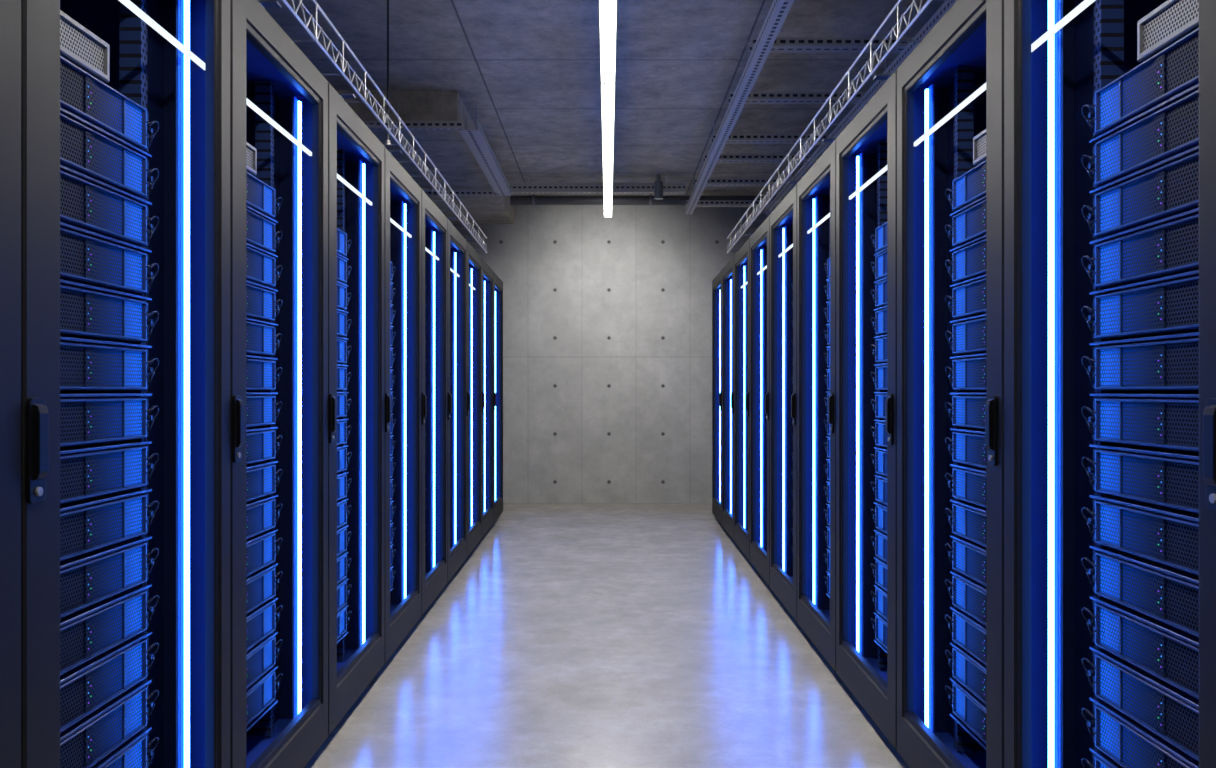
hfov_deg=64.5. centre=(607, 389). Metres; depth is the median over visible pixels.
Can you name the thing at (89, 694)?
server
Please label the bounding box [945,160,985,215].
server
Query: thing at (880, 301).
server
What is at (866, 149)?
tall cabinet
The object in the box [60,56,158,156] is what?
server
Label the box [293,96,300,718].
light
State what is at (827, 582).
server
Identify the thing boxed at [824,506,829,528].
server
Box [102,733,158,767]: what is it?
server
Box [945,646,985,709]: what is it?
server
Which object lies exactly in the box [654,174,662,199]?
sensor
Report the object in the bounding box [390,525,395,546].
server
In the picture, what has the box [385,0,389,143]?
hanging rod
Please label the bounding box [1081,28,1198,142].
server
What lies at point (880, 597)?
server
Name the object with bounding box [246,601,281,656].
server
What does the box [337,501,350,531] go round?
server
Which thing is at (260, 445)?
server
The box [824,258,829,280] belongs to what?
server
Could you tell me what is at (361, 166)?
light
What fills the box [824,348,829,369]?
server
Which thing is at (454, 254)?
light
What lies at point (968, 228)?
server
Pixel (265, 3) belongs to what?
cable tray
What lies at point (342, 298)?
server
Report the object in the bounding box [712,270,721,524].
tall cabinet
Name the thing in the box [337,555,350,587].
server
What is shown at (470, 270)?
light
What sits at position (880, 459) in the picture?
server
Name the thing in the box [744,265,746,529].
light
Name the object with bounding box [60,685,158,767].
server
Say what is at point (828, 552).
server
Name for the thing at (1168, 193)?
server
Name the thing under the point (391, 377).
server
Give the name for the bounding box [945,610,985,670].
server
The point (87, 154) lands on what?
server
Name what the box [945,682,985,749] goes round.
server
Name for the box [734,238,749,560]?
tall cabinet
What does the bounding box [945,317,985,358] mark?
server
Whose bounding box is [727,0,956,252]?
cable tray
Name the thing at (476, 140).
tray
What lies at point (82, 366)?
server
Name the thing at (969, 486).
server
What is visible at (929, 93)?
light
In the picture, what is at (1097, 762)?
server
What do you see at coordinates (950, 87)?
tall cabinet
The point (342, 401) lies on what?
server
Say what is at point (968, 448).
server
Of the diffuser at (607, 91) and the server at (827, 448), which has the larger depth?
the diffuser at (607, 91)
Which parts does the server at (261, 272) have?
panel, slide rail, drive panel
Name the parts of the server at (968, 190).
drive panel, slide rail, panel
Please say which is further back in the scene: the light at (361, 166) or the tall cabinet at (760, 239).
the tall cabinet at (760, 239)
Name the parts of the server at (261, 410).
panel, slide rail, drive panel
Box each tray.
[257,0,486,252]
[363,87,510,196]
[459,122,510,195]
[685,0,955,214]
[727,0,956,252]
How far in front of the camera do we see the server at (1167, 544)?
1.71 m
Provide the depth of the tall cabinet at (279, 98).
2.94 m
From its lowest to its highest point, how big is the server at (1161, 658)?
0.097 m
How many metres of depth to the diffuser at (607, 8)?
4.07 m
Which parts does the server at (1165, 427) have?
drive panel, panel, slide rail, panel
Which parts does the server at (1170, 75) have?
drive panel, panel, slide rail, panel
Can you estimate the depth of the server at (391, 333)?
4.40 m
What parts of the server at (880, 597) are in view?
slide rail, drive panel, panel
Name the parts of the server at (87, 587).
panel, slide rail, panel, drive panel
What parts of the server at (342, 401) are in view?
drive panel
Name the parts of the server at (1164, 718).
drive panel, panel, slide rail, panel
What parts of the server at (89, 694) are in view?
panel, slide rail, panel, drive panel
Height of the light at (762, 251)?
1.885 m
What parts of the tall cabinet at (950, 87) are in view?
blanking panel, mounting rail, handle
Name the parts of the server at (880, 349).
slide rail, drive panel, panel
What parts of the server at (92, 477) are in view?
panel, slide rail, panel, drive panel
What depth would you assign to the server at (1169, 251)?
1.71 m
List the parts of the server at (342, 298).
drive panel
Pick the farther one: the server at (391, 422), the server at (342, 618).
the server at (391, 422)
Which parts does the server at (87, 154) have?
panel, slide rail, panel, drive panel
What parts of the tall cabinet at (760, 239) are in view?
handle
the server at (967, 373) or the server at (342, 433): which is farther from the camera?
the server at (342, 433)
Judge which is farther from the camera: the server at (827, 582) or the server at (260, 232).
the server at (827, 582)
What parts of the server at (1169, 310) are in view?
drive panel, panel, slide rail, panel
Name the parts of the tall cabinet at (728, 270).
handle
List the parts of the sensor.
stem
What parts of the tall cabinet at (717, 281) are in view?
handle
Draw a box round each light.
[176,0,189,767]
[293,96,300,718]
[359,160,364,646]
[401,201,405,601]
[431,230,434,568]
[453,251,455,545]
[469,267,471,527]
[483,280,484,512]
[495,291,495,499]
[599,0,616,216]
[720,290,720,501]
[730,278,732,514]
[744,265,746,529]
[761,248,763,548]
[783,226,786,573]
[813,196,817,606]
[856,152,862,655]
[925,84,933,732]
[1048,0,1062,767]
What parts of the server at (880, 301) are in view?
slide rail, drive panel, panel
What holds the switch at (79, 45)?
on the server at (85, 99)
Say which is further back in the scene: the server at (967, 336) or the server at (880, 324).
the server at (880, 324)
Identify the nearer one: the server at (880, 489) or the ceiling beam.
the server at (880, 489)
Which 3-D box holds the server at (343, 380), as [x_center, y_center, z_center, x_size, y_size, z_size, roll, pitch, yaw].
[-1.284,-0.036,3.390,0.636,0.097,0.506,0,0,-1]
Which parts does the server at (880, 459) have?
slide rail, drive panel, panel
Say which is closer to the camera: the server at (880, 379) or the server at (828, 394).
the server at (880, 379)
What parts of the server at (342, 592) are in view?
drive panel, slide rail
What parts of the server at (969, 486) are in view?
drive panel, slide rail, panel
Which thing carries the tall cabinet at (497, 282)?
on the floor
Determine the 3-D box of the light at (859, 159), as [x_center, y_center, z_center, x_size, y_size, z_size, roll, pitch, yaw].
[0.936,0.062,3.592,0.018,1.885,0.042,0,0,0]
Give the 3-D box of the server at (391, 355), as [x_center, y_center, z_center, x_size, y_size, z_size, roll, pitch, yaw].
[-1.293,-0.137,4.190,0.636,0.097,0.506,0,0,-1]
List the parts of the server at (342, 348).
drive panel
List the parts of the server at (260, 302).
panel, slide rail, drive panel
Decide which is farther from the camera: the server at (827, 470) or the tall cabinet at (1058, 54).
the server at (827, 470)
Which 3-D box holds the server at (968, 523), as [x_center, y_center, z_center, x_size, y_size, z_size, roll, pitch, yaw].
[1.268,0.363,2.474,0.636,0.097,0.506,0,0,1]
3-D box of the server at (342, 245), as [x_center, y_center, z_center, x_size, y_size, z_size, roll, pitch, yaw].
[-1.284,-0.536,3.390,0.636,0.097,0.506,0,0,-1]
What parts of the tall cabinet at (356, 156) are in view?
handle, mounting rail, blanking panel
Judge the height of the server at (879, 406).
0.097 m
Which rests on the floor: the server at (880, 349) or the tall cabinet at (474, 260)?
the tall cabinet at (474, 260)
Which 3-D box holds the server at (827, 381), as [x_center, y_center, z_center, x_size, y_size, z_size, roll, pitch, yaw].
[1.283,-0.036,4.074,0.636,0.097,0.506,0,0,1]
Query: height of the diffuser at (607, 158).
0.022 m
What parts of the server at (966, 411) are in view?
drive panel, slide rail, panel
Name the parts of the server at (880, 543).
slide rail, drive panel, panel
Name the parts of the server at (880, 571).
slide rail, drive panel, panel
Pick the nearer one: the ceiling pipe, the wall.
the ceiling pipe
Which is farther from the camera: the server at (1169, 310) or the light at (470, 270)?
the light at (470, 270)
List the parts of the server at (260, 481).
panel, slide rail, drive panel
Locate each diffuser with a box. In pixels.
[599,0,616,82]
[601,83,614,150]
[603,154,612,216]
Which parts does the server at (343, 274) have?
drive panel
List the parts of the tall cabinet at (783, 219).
handle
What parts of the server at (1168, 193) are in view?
drive panel, panel, slide rail, panel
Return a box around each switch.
[60,10,108,82]
[246,142,256,174]
[973,129,985,164]
[1137,0,1198,61]
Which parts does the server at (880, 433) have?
drive panel, panel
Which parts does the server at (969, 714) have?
drive panel, slide rail, panel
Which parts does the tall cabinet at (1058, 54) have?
blanking panel, mounting rail, handle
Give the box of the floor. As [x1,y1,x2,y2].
[304,503,909,767]
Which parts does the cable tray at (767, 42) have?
rail, threaded rod, rail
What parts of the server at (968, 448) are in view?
drive panel, slide rail, panel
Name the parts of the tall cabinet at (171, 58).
handle, mounting rail, blanking panel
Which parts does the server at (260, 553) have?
panel, slide rail, drive panel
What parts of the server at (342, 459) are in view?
drive panel, slide rail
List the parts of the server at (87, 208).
panel, slide rail, panel, drive panel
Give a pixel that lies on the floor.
(571, 635)
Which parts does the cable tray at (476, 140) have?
threaded rod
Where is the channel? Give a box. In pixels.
[508,177,684,192]
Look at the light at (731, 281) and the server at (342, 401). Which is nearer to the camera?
the server at (342, 401)
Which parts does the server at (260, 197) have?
panel, slide rail, drive panel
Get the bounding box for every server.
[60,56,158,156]
[60,113,158,204]
[60,170,158,252]
[60,227,158,299]
[60,284,158,347]
[60,341,158,396]
[60,397,158,453]
[60,445,158,511]
[60,493,158,568]
[60,541,158,626]
[60,588,158,683]
[60,636,158,741]
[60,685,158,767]
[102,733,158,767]
[246,172,281,222]
[246,209,281,256]
[246,246,281,291]
[246,284,281,325]
[246,321,281,359]
[246,358,281,394]
[246,395,281,431]
[246,430,281,469]
[246,464,281,506]
[246,498,281,544]
[246,532,281,581]
[246,567,281,619]
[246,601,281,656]
[246,636,281,694]
[246,670,281,731]
[337,228,351,259]
[337,256,350,286]
[337,284,351,312]
[337,311,350,339]
[337,339,350,366]
[337,367,350,392]
[337,394,350,420]
[337,421,350,448]
[337,447,350,476]
[337,474,350,503]
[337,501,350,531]
[337,528,350,559]
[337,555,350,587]
[337,582,351,615]
[337,608,350,642]
[390,261,395,283]
[390,283,395,304]
[390,305,395,326]
[390,327,395,348]
[390,349,395,370]
[390,371,395,392]
[390,393,395,414]
[390,415,395,436]
[390,437,395,458]
[390,459,395,480]
[390,481,395,502]
[390,503,395,524]
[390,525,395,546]
[390,547,395,569]
[390,569,395,591]
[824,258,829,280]
[824,280,829,302]
[824,303,829,325]
[824,325,829,347]
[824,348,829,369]
[824,371,829,392]
[824,393,829,414]
[824,416,829,437]
[824,438,829,460]
[824,461,829,483]
[824,483,829,506]
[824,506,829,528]
[824,529,829,551]
[824,551,829,574]
[824,574,829,597]
[871,222,886,255]
[871,251,886,282]
[871,279,886,310]
[871,308,886,337]
[871,337,886,365]
[871,366,886,392]
[871,394,886,421]
[871,422,886,450]
[871,449,886,479]
[871,477,886,508]
[871,505,886,537]
[871,532,886,566]
[871,560,886,594]
[871,588,886,623]
[871,616,886,652]
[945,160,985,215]
[945,200,985,251]
[945,239,985,286]
[945,278,985,322]
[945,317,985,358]
[945,357,985,394]
[945,395,985,433]
[945,431,985,473]
[945,467,985,512]
[945,503,985,552]
[945,538,985,591]
[945,574,985,630]
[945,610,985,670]
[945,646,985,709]
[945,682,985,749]
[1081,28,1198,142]
[1081,90,1198,193]
[1081,152,1198,243]
[1081,213,1198,294]
[1081,275,1198,344]
[1081,337,1198,396]
[1081,398,1198,459]
[1081,449,1198,521]
[1081,500,1198,583]
[1081,550,1198,646]
[1081,600,1198,708]
[1081,651,1198,767]
[1081,702,1192,767]
[1081,753,1111,767]
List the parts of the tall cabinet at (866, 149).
blanking panel, mounting rail, handle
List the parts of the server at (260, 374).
panel, slide rail, drive panel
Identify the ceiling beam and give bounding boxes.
[337,91,513,223]
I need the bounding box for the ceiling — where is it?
[265,0,944,195]
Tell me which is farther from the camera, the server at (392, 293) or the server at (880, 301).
the server at (392, 293)
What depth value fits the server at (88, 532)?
1.84 m
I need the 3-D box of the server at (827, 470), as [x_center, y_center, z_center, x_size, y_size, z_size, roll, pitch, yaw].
[1.283,0.363,4.074,0.636,0.097,0.506,0,0,1]
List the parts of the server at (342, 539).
drive panel, slide rail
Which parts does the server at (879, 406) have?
drive panel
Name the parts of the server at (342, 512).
drive panel, slide rail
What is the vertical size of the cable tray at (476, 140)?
0.282 m
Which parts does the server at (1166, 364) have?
drive panel, panel, slide rail, panel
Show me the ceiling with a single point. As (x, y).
(530, 69)
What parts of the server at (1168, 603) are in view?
drive panel, panel, slide rail, panel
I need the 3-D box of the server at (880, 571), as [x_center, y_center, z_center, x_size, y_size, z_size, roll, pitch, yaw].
[1.276,0.663,3.274,0.636,0.097,0.506,0,0,1]
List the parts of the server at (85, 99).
panel, slide rail, panel, drive panel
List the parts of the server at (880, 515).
slide rail, drive panel, panel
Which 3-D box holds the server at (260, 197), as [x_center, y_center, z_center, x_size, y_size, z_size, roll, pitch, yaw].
[-1.275,-0.536,2.590,0.636,0.097,0.506,0,0,-1]
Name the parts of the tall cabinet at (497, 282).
handle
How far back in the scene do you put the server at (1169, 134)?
1.71 m
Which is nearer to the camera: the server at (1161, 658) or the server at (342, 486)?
the server at (1161, 658)
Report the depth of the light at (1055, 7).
1.98 m
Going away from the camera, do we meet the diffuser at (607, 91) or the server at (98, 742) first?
the server at (98, 742)
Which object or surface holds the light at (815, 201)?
attached to the tall cabinet at (816, 190)
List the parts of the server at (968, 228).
drive panel, slide rail, panel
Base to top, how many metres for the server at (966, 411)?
0.097 m
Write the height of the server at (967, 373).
0.097 m
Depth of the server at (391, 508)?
4.40 m
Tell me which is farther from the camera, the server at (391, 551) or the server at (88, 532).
the server at (391, 551)
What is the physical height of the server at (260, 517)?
0.097 m
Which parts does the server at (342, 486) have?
drive panel, slide rail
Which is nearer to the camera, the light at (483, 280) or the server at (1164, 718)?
the server at (1164, 718)
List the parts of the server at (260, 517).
panel, slide rail, drive panel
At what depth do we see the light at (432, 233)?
5.30 m
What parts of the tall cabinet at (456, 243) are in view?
handle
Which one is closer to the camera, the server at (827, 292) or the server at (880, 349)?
the server at (880, 349)
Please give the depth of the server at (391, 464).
4.40 m
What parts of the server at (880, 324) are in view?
drive panel, panel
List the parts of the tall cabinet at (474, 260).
handle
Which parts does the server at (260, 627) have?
panel, slide rail, drive panel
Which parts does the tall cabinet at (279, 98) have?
handle, mounting rail, blanking panel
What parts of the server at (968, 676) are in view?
drive panel, slide rail, panel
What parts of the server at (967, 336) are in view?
drive panel, slide rail, panel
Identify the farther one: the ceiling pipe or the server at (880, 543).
the ceiling pipe
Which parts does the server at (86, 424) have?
panel, slide rail, panel, drive panel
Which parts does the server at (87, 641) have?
panel, slide rail, panel, drive panel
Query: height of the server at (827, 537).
0.097 m
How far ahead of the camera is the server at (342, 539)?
3.57 m
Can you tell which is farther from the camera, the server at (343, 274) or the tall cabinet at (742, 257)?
the tall cabinet at (742, 257)
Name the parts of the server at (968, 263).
drive panel, slide rail, panel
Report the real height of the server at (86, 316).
0.097 m
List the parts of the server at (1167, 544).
drive panel, panel, slide rail, panel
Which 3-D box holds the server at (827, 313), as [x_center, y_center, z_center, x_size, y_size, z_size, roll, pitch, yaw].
[1.283,-0.337,4.074,0.636,0.097,0.506,0,0,1]
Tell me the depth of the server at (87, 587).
1.84 m
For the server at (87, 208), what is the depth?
1.84 m
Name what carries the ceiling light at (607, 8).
hanging from the ceiling
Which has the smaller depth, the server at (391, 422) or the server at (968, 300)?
the server at (968, 300)
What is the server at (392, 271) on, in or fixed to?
in the tall cabinet at (403, 195)
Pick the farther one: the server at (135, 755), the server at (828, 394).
the server at (828, 394)
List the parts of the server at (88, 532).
panel, slide rail, panel, drive panel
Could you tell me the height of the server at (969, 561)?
0.097 m
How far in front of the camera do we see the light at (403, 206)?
4.50 m
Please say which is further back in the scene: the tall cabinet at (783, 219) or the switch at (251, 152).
the tall cabinet at (783, 219)
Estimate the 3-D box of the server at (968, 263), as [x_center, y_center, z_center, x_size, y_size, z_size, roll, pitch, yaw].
[1.268,-0.337,2.474,0.636,0.097,0.506,0,0,1]
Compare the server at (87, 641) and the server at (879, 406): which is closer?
the server at (87, 641)
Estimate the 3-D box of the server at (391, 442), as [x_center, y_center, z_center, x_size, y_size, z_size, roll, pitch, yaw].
[-1.293,0.264,4.190,0.636,0.097,0.506,0,0,-1]
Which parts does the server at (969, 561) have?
drive panel, slide rail, panel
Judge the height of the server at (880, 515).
0.097 m
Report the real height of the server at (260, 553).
0.097 m
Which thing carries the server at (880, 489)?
in the tall cabinet at (866, 149)
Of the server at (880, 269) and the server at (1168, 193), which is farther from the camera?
the server at (880, 269)
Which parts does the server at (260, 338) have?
panel, slide rail, drive panel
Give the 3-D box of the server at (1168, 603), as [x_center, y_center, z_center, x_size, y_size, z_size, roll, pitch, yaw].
[1.261,0.363,1.674,0.636,0.097,0.506,0,0,1]
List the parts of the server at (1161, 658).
drive panel, panel, slide rail, panel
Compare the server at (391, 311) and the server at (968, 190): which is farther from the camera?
the server at (391, 311)
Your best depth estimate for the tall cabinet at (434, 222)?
5.34 m
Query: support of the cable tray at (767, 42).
hanging from the ceiling
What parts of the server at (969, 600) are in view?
drive panel, slide rail, panel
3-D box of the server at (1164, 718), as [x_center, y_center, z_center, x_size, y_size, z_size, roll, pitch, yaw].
[1.261,0.564,1.674,0.636,0.097,0.506,0,0,1]
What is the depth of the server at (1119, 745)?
1.79 m
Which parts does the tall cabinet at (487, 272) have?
handle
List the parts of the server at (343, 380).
drive panel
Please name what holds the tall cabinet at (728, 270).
on the floor
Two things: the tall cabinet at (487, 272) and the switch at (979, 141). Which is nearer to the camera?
the switch at (979, 141)
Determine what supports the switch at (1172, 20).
on the server at (1170, 75)
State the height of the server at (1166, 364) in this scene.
0.097 m
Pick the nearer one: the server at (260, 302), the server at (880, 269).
the server at (260, 302)
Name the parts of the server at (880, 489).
slide rail, drive panel, panel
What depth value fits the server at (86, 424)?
1.84 m
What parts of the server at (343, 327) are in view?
drive panel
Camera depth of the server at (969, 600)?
2.58 m
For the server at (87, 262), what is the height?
0.097 m
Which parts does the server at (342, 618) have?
drive panel, slide rail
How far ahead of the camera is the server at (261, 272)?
2.70 m
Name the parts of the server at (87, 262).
panel, slide rail, panel, drive panel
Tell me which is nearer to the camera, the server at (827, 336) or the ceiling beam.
the server at (827, 336)
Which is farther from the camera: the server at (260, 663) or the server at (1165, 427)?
the server at (260, 663)
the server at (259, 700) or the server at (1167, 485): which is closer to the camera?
the server at (1167, 485)
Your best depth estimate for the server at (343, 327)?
3.57 m
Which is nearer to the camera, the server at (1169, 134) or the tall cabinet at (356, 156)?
the server at (1169, 134)
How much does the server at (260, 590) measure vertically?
0.097 m
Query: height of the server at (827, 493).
0.097 m
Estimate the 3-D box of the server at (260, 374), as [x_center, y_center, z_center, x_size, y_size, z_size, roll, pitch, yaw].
[-1.275,-0.036,2.590,0.636,0.097,0.506,0,0,-1]
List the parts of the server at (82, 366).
panel, slide rail, panel, drive panel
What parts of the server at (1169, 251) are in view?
drive panel, panel, slide rail, panel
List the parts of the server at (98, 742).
panel, panel, slide rail, drive panel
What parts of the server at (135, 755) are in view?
panel, drive panel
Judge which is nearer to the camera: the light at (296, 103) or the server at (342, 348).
the light at (296, 103)
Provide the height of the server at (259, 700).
0.097 m
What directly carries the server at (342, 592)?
in the tall cabinet at (356, 156)
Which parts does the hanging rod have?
rod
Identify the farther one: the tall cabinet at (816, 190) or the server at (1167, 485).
the tall cabinet at (816, 190)
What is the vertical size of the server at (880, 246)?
0.097 m
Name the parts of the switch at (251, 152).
panel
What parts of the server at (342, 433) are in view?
drive panel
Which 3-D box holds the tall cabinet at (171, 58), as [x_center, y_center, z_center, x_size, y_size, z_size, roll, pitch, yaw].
[-1.365,0.083,1.804,1.047,2.095,0.796,0,0,-1]
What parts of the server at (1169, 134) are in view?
drive panel, panel, slide rail, panel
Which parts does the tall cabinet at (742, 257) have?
handle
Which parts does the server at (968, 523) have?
drive panel, slide rail, panel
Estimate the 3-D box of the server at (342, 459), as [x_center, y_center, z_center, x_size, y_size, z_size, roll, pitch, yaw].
[-1.284,0.264,3.390,0.636,0.097,0.506,0,0,-1]
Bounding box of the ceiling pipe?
[510,192,775,205]
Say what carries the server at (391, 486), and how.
in the tall cabinet at (403, 195)
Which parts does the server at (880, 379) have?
drive panel, panel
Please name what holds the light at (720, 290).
attached to the tall cabinet at (717, 281)
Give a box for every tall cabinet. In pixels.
[0,0,20,767]
[21,0,229,767]
[230,0,327,767]
[328,82,384,735]
[385,147,421,662]
[422,190,446,614]
[447,219,466,582]
[467,241,481,556]
[482,259,492,537]
[493,271,502,522]
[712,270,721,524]
[722,256,733,539]
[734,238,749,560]
[750,215,769,586]
[770,184,796,621]
[797,139,835,671]
[836,70,896,749]
[897,0,1003,767]
[1004,0,1215,767]
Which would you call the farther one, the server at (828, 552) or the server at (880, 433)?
the server at (828, 552)
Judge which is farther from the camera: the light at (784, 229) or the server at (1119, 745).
the light at (784, 229)
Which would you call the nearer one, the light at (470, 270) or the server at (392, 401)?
the server at (392, 401)
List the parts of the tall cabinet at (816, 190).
mounting rail, handle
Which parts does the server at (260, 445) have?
panel, slide rail, drive panel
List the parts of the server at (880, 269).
slide rail, drive panel, panel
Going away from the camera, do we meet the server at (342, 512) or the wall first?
the server at (342, 512)
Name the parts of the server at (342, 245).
drive panel, slide rail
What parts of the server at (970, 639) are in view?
drive panel, slide rail, panel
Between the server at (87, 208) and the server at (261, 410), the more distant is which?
the server at (261, 410)
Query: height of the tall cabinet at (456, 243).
2.095 m
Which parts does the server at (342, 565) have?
drive panel, slide rail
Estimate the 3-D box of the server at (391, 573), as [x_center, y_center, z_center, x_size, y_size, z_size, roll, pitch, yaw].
[-1.293,0.864,4.190,0.636,0.097,0.506,0,0,-1]
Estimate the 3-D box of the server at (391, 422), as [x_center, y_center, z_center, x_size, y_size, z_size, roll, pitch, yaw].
[-1.293,0.164,4.190,0.636,0.097,0.506,0,0,-1]
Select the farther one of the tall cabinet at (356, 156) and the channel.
the channel
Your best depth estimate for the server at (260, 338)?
2.70 m
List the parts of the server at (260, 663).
panel, slide rail, drive panel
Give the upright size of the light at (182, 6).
1.885 m
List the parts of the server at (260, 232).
panel, slide rail, drive panel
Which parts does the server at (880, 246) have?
slide rail, drive panel, panel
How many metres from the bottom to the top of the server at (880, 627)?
0.097 m
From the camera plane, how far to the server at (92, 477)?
1.84 m
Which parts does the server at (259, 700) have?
panel, slide rail, drive panel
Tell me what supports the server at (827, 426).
in the tall cabinet at (816, 190)
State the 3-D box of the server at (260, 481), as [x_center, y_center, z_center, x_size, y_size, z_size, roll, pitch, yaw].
[-1.275,0.264,2.590,0.636,0.097,0.506,0,0,-1]
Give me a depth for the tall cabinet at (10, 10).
1.38 m
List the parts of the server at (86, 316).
panel, slide rail, panel, drive panel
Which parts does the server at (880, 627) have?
slide rail, drive panel, panel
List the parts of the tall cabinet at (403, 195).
handle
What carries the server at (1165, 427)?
in the tall cabinet at (1058, 54)
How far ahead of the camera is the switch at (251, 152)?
2.47 m
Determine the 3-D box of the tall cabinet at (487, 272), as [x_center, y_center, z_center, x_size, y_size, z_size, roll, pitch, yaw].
[-1.429,0.083,7.404,1.047,2.095,0.796,0,0,-1]
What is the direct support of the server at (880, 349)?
in the tall cabinet at (866, 149)
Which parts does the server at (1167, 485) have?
drive panel, panel, slide rail, panel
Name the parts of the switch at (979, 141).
panel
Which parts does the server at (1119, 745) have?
slide rail, drive panel, panel, panel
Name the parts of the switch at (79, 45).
panel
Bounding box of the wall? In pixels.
[453,205,768,502]
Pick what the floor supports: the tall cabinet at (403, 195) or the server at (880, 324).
the tall cabinet at (403, 195)
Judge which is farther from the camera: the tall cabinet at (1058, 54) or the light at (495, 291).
the light at (495, 291)
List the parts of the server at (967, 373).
drive panel, slide rail, panel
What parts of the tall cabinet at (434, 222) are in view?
handle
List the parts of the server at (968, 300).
drive panel, slide rail, panel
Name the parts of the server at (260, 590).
panel, slide rail, drive panel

